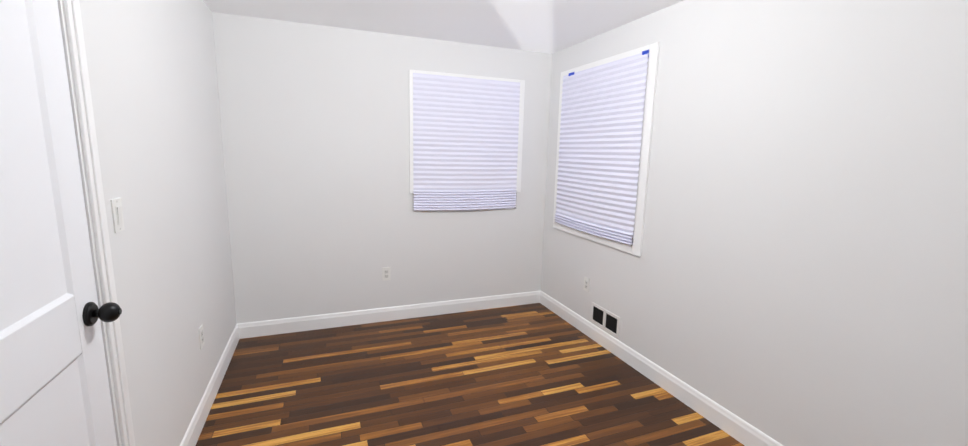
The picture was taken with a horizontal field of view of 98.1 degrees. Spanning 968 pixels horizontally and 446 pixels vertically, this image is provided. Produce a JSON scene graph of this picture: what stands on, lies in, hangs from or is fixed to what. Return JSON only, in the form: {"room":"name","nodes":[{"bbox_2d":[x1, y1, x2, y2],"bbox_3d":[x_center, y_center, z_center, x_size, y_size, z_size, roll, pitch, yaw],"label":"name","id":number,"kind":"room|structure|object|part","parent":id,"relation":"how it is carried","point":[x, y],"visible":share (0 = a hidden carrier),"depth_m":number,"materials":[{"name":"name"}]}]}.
{"room":"empty bedroom","nodes":[
{"label":"empty bedroom","id":0,"kind":"room"},
{"bbox_2d":[79,0,236,445],"bbox_3d":[-1.255,0.059,1.231,0.140,2.440,4.138,-2,10,-21],"label":"wall","id":1,"kind":"structure","parent":0,"point":[152,71],"depth_m":1.88,"materials":[{"name":"paint"}]},
{"bbox_2d":[0,0,121,445],"bbox_3d":[-1.094,0.310,0.965,0.197,2.022,0.752,-2,10,-21],"label":"door","id":2,"kind":"structure","parent":1,"relation":"in","point":[54,387],"depth_m":1.08,"materials":[{"name":"white paint"}]},
{"bbox_3d":[-1.152,0.273,1.276,0.077,0.072,0.072,-2,10,-21],"label":"knob","id":3,"kind":"part","parent":2,"relation":"part of","materials":[{"name":"black metal"}]},
{"bbox_2d":[57,0,135,445],"bbox_3d":[-1.127,0.281,0.947,0.157,2.104,0.896,-2,10,-21],"label":"door frame","id":4,"kind":"structure","parent":1,"relation":"attached to","point":[74,28],"depth_m":1.30,"materials":[{"name":"white wood"}]},
{"bbox_2d":[110,198,124,232],"bbox_3d":[-1.263,-0.027,1.453,0.012,0.114,0.070,-2,10,-21],"label":"light switch","id":5,"kind":"object","parent":1,"relation":"attached to","point":[117,215],"visible":1,"depth_m":1.44,"materials":[{"name":"white plastic"}]},
{"bbox_2d":[198,324,204,348],"bbox_3d":[-1.592,0.641,2.368,0.009,0.118,0.072,-2,10,-21],"label":"electrical outlet","id":6,"kind":"object","parent":1,"relation":"attached to","point":[201,336],"visible":1,"depth_m":2.35,"materials":[{"name":"white plastic"}]},
{"bbox_2d":[180,324,239,445],"bbox_3d":[-1.604,1.020,2.448,0.015,0.125,1.964,-2,10,-21],"label":"baseboard","id":7,"kind":"structure","parent":1,"relation":"attached to","point":[194,429],"depth_m":2.46,"materials":[{"name":"white wood"}]},
{"bbox_2d":[212,12,551,322],"bbox_3d":[-0.690,-0.344,3.713,3.016,2.440,0.140,-2,10,-21],"label":"wall","id":8,"kind":"structure","parent":0,"point":[324,217],"depth_m":3.45,"materials":[{"name":"paint"}]},
{"bbox_2d":[382,267,390,280],"bbox_3d":[-0.861,0.449,3.705,0.072,0.118,0.009,-2,10,-21],"label":"electrical outlet","id":9,"kind":"object","parent":8,"relation":"attached to","point":[386,273],"visible":1,"depth_m":3.70,"materials":[{"name":"white plastic"}]},
{"bbox_2d":[237,290,540,338],"bbox_3d":[-0.689,0.810,3.834,2.736,0.125,0.015,-2,10,-21],"label":"baseboard","id":10,"kind":"structure","parent":8,"relation":"attached to","point":[289,325],"depth_m":3.73,"materials":[{"name":"white wood"}]},
{"bbox_2d":[409,70,524,192],"bbox_3d":[-0.162,-0.798,3.832,1.070,1.030,0.156,-2,10,-21],"label":"window","id":11,"kind":"structure","parent":8,"relation":"in","point":[520,130],"depth_m":3.67,"materials":[{"name":"white wood"}]},
{"bbox_2d":[413,73,519,210],"bbox_3d":[-0.141,-0.690,3.761,0.990,1.172,0.022,-2,10,-21],"label":"window blind","id":12,"kind":"object","parent":11,"relation":"attached to","point":[465,142],"visible":1,"depth_m":3.75,"materials":[{"name":"white fabric"}]},
{"bbox_2d":[203,0,683,53],"bbox_3d":[0.116,-1.257,1.538,3.016,0.120,4.418,-2,10,-21],"label":"ceiling","id":13,"kind":"structure","parent":0,"point":[549,26],"depth_m":2.93,"materials":[{"name":"paint"}]},
{"bbox_2d":[196,303,743,445],"bbox_3d":[0.054,1.266,1.962,3.016,0.120,4.418,-2,10,-21],"label":"floor","id":14,"kind":"structure","parent":0,"point":[536,374],"depth_m":2.69,"materials":[{"name":"brown wood"}]},
{"bbox_2d":[541,0,967,445],"bbox_3d":[1.425,-0.050,2.269,0.140,2.440,4.138,-2,10,-21],"label":"wall","id":15,"kind":"structure","parent":0,"point":[795,273],"depth_m":1.95,"materials":[{"name":"paint"}]},
{"bbox_2d":[583,277,589,291],"bbox_3d":[0.868,0.521,3.559,0.009,0.118,0.072,-2,10,-21],"label":"electrical outlet","id":16,"kind":"object","parent":15,"relation":"attached to","point":[586,283],"visible":1,"depth_m":3.55,"materials":[{"name":"white plastic"}]},
{"bbox_2d":[591,302,619,337],"bbox_3d":[0.961,0.769,3.349,0.007,0.165,0.350,-2,10,-21],"label":"air vent","id":17,"kind":"object","parent":15,"relation":"in","point":[605,319],"visible":1,"depth_m":3.33,"materials":[{"name":"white metal"}]},
{"bbox_2d":[553,42,659,256],"bbox_3d":[0.962,-0.564,3.388,0.156,1.420,1.185,-2,10,-21],"label":"window","id":18,"kind":"structure","parent":15,"relation":"in","point":[635,248],"depth_m":2.90,"materials":[{"name":"white wood"}]},
{"bbox_2d":[554,50,648,245],"bbox_3d":[0.872,-0.571,3.361,0.029,1.338,1.057,-2,10,-21],"label":"window blind","id":19,"kind":"object","parent":18,"relation":"attached to","point":[601,118],"visible":0.98,"depth_m":3.25,"materials":[{"name":"white fabric"}]},
{"bbox_2d":[540,291,782,445],"bbox_3d":[1.325,1.094,2.433,0.015,0.125,4.138,-2,10,-21],"label":"baseboard","id":20,"kind":"structure","parent":15,"relation":"attached to","point":[739,429],"depth_m":2.72,"materials":[{"name":"white wood"}]}
]}

